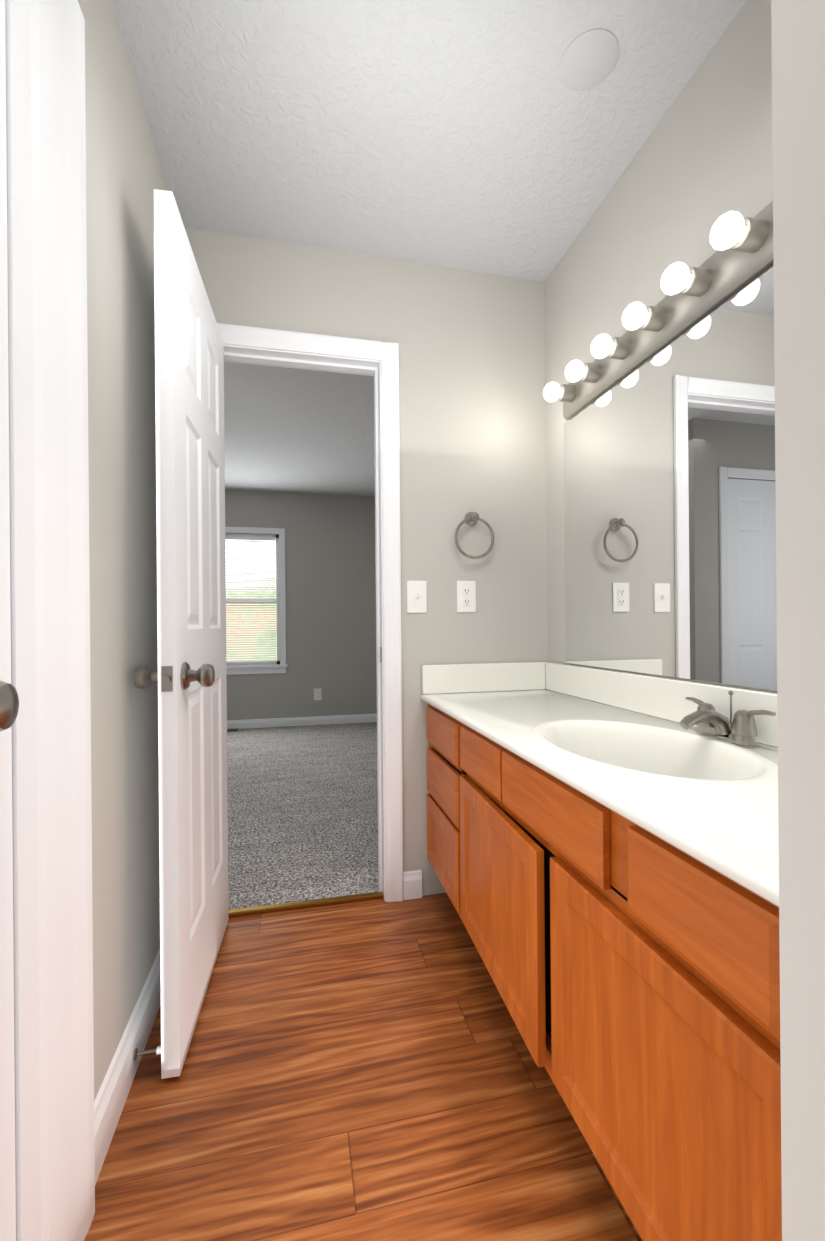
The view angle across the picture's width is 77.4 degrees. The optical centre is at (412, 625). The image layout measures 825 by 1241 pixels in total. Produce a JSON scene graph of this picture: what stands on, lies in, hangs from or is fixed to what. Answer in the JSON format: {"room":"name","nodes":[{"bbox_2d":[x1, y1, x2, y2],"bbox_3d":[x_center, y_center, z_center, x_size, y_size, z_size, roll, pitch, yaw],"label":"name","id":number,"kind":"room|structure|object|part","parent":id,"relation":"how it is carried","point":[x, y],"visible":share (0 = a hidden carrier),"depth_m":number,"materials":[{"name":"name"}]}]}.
{"room":"bathroom","nodes":[
{"label":"bathroom","id":0,"kind":"room"},
{"bbox_2d":[77,0,167,1100],"bbox_3d":[-0.484,-0.176,0.117,0.110,2.440,3.640,0,0,-13],"label":"wall","id":1,"kind":"structure","parent":0,"point":[124,176],"depth_m":1.17,"materials":[{"name":"grey paint"}]},
{"bbox_2d":[5,0,40,1240],"bbox_3d":[-0.554,0.022,0.726,0.016,2.045,0.055,0,0,-13],"label":"door frame","id":2,"kind":"structure","parent":1,"relation":"in","point":[23,617],"depth_m":0.72,"materials":[{"name":"white paint"}]},
{"bbox_2d":[0,0,15,1240],"bbox_3d":[-0.472,0.017,0.355,0.010,2.030,0.700,0,0,-13],"label":"door","id":3,"kind":"structure","parent":2,"relation":"attached to","point":[7,1162],"depth_m":0.69,"materials":[{"name":"white paint"}]},
{"bbox_2d":[0,681,18,731],"bbox_3d":[-0.478,0.089,0.564,0.069,0.066,0.066,0,0,-13],"label":"door knob","id":4,"kind":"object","parent":3,"relation":"attached to","point":[9,703],"depth_m":0.57,"materials":[{"name":"silver metal"}]},
{"bbox_2d":[30,0,94,1240],"bbox_3d":[-0.573,-0.018,0.841,0.030,2.125,0.176,0,0,-13],"label":"door frame","id":5,"kind":"structure","parent":1,"relation":"attached to","point":[62,603],"depth_m":0.83,"materials":[{"name":"white paint"}]},
{"bbox_2d":[94,949,160,1184],"bbox_3d":[-0.690,0.984,1.362,0.014,0.125,0.895,0,0,-13],"label":"baseboard","id":6,"kind":"structure","parent":1,"relation":"attached to","point":[111,1097],"depth_m":1.13,"materials":[{"name":"white paint"}]},
{"bbox_2d":[133,1046,160,1059],"bbox_3d":[-0.613,0.993,1.202,0.066,0.021,0.022,0,0,-13],"label":"door stop","id":7,"kind":"object","parent":1,"relation":"attached to","point":[157,1051],"visible":0.81,"depth_m":1.20,"materials":[{"name":"silver metal"}]},
{"bbox_2d":[133,189,228,1078],"bbox_3d":[-0.630,0.018,1.494,0.179,2.030,0.663,0,0,-13],"label":"door","id":8,"kind":"structure","parent":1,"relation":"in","point":[189,676],"depth_m":1.28,"materials":[{"name":"white paint"}]},
{"bbox_3d":[-0.568,0.121,1.223,0.179,0.066,0.107,0,0,-13],"label":"knob","id":9,"kind":"part","parent":8,"relation":"part of","materials":[{"name":"silver metal"}]},
{"bbox_2d":[185,228,206,292],"bbox_3d":[-0.773,-0.173,1.861,0.090,2.440,0.110,0,0,-13],"label":"wall","id":10,"kind":"structure","parent":0,"point":[197,239],"depth_m":1.81,"materials":[{"name":"grey paint"}]},
{"bbox_2d":[225,489,376,719],"bbox_3d":[-0.888,-0.172,5.494,2.720,2.440,0.110,0,0,-13],"label":"wall","id":11,"kind":"structure","parent":0,"point":[330,574],"depth_m":5.42,"materials":[{"name":"grey paint"}]},
{"bbox_2d":[225,527,287,674],"bbox_3d":[-1.794,-0.257,5.258,1.000,1.495,0.115,0,0,-13],"label":"bedroom window","id":12,"kind":"structure","parent":11,"relation":"in","point":[237,537],"depth_m":5.29,"materials":[{"name":"white paint"}]},
{"bbox_2d":[227,714,376,728],"bbox_3d":[-1.489,1.003,5.293,4.000,0.100,0.014,0,0,-13],"label":"baseboard","id":13,"kind":"structure","parent":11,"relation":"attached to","point":[293,721],"depth_m":5.36,"materials":[{"name":"white paint"}]},
{"bbox_2d":[314,688,321,699],"bbox_3d":[-0.994,0.719,5.407,0.078,0.124,0.009,0,0,-13],"label":"outlet","id":14,"kind":"object","parent":11,"relation":"attached to","point":[317,694],"visible":1,"depth_m":5.41,"materials":[{"name":"white plastic"}]},
{"bbox_2d":[227,722,378,909],"bbox_3d":[-1.113,1.069,3.622,4.200,0.062,3.640,0,0,-13],"label":"floor","id":15,"kind":"structure","parent":0,"point":[302,813],"depth_m":2.84,"materials":[{"name":"grey carpet"}]},
{"bbox_2d":[227,728,238,731],"bbox_3d":[-1.910,1.039,5.119,0.340,0.010,0.110,0,0,-13],"label":"floor vent","id":16,"kind":"object","parent":15,"relation":"in","point":[232,730],"visible":0.27,"depth_m":5.11,"materials":[{"name":"brown"}]},
{"bbox_2d":[229,891,382,916],"bbox_3d":[-0.404,1.036,1.918,0.635,0.015,0.028,0,0,-13],"label":"threshold strip","id":17,"kind":"object","parent":15,"relation":"on","point":[299,904],"visible":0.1,"depth_m":1.91,"materials":[{"name":"gold metal"}]},
{"bbox_2d":[84,893,641,1240],"bbox_3d":[0.267,1.063,0.242,1.790,0.050,3.560,0,0,-13],"label":"floor","id":18,"kind":"structure","parent":0,"point":[366,1070],"depth_m":1.11,"materials":[{"name":"brown wood"}]},
{"bbox_2d":[421,662,781,1240],"bbox_3d":[0.463,0.591,1.282,0.539,0.889,1.557,0,0,-13],"label":"bathroom vanity","id":19,"kind":"object","parent":18,"relation":"on","point":[603,852],"visible":0.98,"depth_m":0.83,"materials":[{"name":"brown wood"}]},
{"bbox_3d":[0.102,0.541,1.761,0.019,0.164,0.380,0,0,-13],"label":"drawer","id":20,"kind":"part","parent":19,"relation":"part of","materials":[{"name":"brown wood"}]},
{"bbox_3d":[0.101,0.368,1.761,0.019,0.130,0.380,0,0,-13],"label":"drawer","id":21,"kind":"part","parent":19,"relation":"part of","materials":[{"name":"brown wood"}]},
{"bbox_3d":[0.104,0.756,1.761,0.019,0.246,0.380,0,0,-13],"label":"door","id":22,"kind":"part","parent":19,"relation":"part of","materials":[{"name":"brown wood"}]},
{"bbox_3d":[0.183,0.363,1.397,0.019,0.126,0.307,0,0,-13],"label":"drawer","id":23,"kind":"part","parent":19,"relation":"part of","materials":[{"name":"brown wood"}]},
{"bbox_3d":[0.203,0.663,1.286,0.033,0.430,0.532,0,0,-13],"label":"door","id":24,"kind":"part","parent":19,"relation":"part of","materials":[{"name":"brown wood"}]},
{"bbox_3d":[0.265,0.363,1.032,0.019,0.126,0.416,0,0,-13],"label":"drawer","id":25,"kind":"part","parent":19,"relation":"part of","materials":[{"name":"brown wood"}]},
{"bbox_2d":[421,689,781,936],"bbox_3d":[0.463,0.327,1.282,0.534,0.146,1.554,0,0,-13],"label":"countertop","id":26,"kind":"structure","parent":19,"relation":"on","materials":[{"name":"stone"}]},
{"bbox_2d":[679,691,775,744],"bbox_3d":[0.656,0.197,1.143,0.141,0.104,0.237,0,0,-13],"label":"faucet","id":27,"kind":"object","parent":26,"relation":"on","point":[741,728],"visible":1,"depth_m":1.12,"materials":[{"name":"silver metal"}]},
{"bbox_3d":[0.332,0.662,0.746,0.019,0.430,0.518,0,0,-13],"label":"door","id":28,"kind":"part","parent":19,"relation":"part of","materials":[{"name":"brown wood"}]},
{"bbox_3d":[0.351,0.362,0.646,0.019,0.126,0.253,0,0,-13],"label":"drawer","id":29,"kind":"part","parent":19,"relation":"part of","materials":[{"name":"brown wood"}]},
{"bbox_2d":[206,231,547,895],"bbox_3d":[-0.096,-0.179,2.014,1.300,2.440,0.110,0,0,-13],"label":"wall","id":30,"kind":"structure","parent":0,"point":[472,400],"depth_m":2.01,"materials":[{"name":"grey paint"}]},
{"bbox_2d":[224,344,380,375],"bbox_3d":[-0.427,-1.006,1.940,0.633,0.019,0.114,0,0,-13],"label":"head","id":31,"kind":"structure","parent":30,"relation":"attached to","point":[296,355],"depth_m":1.92},
{"bbox_2d":[224,352,377,374],"bbox_3d":[-0.427,-0.991,1.943,0.595,0.010,0.035,0,0,-13],"label":"door jamb","id":32,"kind":"object","parent":31,"relation":"attached to","point":[296,363],"visible":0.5,"depth_m":1.94,"materials":[{"name":"white paint"}]},
{"bbox_2d":[217,323,403,901],"bbox_3d":[-0.384,-0.012,1.939,0.671,2.111,0.132,0,0,-13],"label":"door frame","id":33,"kind":"structure","parent":30,"relation":"attached to","point":[392,619],"depth_m":1.94,"materials":[{"name":"white paint"}]},
{"bbox_2d":[374,370,381,891],"bbox_3d":[-0.134,0.027,2.007,0.010,2.029,0.035,0,0,-13],"label":"door jamb","id":34,"kind":"object","parent":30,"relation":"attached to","point":[377,562],"visible":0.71,"depth_m":1.99,"materials":[{"name":"white paint"}]},
{"bbox_2d":[380,647,381,662],"bbox_3d":[-0.122,0.111,1.977,0.001,0.060,0.028,0,0,-13],"label":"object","id":35,"kind":"structure","parent":30,"relation":"attached to","point":[380,654],"depth_m":1.97,"materials":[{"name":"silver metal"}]},
{"bbox_2d":[403,870,421,899],"bbox_3d":[0.000,0.990,1.969,0.073,0.100,0.014,0,0,-13],"label":"baseboard","id":36,"kind":"structure","parent":30,"relation":"attached to","point":[412,884],"depth_m":1.96,"materials":[{"name":"white paint"}]},
{"bbox_2d":[407,581,426,612],"bbox_3d":[0.018,-0.112,1.973,0.078,0.124,0.018,0,0,-13],"label":"switch plate","id":37,"kind":"object","parent":30,"relation":"attached to","point":[416,596],"visible":1,"depth_m":1.98,"materials":[{"name":"white plastic"}]},
{"bbox_2d":[457,581,475,611],"bbox_3d":[0.212,-0.116,2.021,0.078,0.124,0.009,0,0,-13],"label":"electrical outlet plate","id":38,"kind":"object","parent":30,"relation":"attached to","point":[466,596],"visible":1,"depth_m":2.02,"materials":[{"name":"white plastic"}]},
{"bbox_2d":[454,512,494,558],"bbox_3d":[0.237,-0.354,2.005,0.164,0.191,0.053,0,0,-13],"label":"towel ring","id":39,"kind":"object","parent":30,"relation":"attached to","point":[471,518],"visible":0.98,"depth_m":1.99,"materials":[{"name":"silver metal"}]},
{"bbox_2d":[112,0,746,495],"bbox_3d":[-0.744,-1.419,1.885,4.200,0.050,7.200,0,0,-13],"label":"ceiling","id":40,"kind":"structure","parent":0,"point":[475,135],"depth_m":1.46,"materials":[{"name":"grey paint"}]},
{"bbox_2d":[559,29,618,90],"bbox_3d":[0.438,-1.402,1.280,0.140,0.003,0.140,0,0,-13],"label":"cover plate","id":41,"kind":"object","parent":40,"relation":"attached to","point":[589,59],"visible":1,"depth_m":1.27,"materials":[{"name":"grey plastic"}]},
{"bbox_2d":[545,0,776,692],"bbox_3d":[0.979,-0.189,0.446,0.110,2.440,3.640,0,0,-13],"label":"wall","id":42,"kind":"structure","parent":0,"point":[700,164],"depth_m":1.43,"materials":[{"name":"grey paint"}]},
{"bbox_2d":[543,201,773,419],"bbox_3d":[0.658,-0.829,1.285,0.136,0.118,1.275,0,0,-13],"label":"sconce","id":43,"kind":"object","parent":42,"relation":"attached to","point":[741,257],"visible":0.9,"depth_m":1.32,"materials":[{"name":"silver metal"}]},
{"bbox_2d":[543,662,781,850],"bbox_3d":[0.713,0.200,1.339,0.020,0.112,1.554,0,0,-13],"label":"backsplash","id":44,"kind":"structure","parent":42,"relation":"attached to","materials":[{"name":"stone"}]},
{"bbox_2d":[564,265,776,690],"bbox_3d":[0.730,-0.314,1.284,0.005,0.904,1.365,0,0,-13],"label":"wall mirror","id":45,"kind":"object","parent":42,"relation":"attached to","point":[670,510],"visible":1,"depth_m":1.35,"materials":[{"name":"clear glass"}]},
{"bbox_2d":[771,0,824,1240],"bbox_3d":[0.617,-0.185,0.462,0.590,2.440,0.110,0,0,-13],"label":"wall","id":46,"kind":"structure","parent":0,"point":[798,83],"depth_m":0.43,"materials":[{"name":"white paint"}]},
{"label":"outside","id":47,"kind":"structure","parent":0,"visible":0},
{"bbox_2d":[225,540,276,660],"bbox_3d":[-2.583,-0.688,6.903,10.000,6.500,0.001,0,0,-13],"label":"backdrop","id":48,"kind":"structure","parent":47,"point":[251,595],"depth_m":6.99,"materials":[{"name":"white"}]}
]}

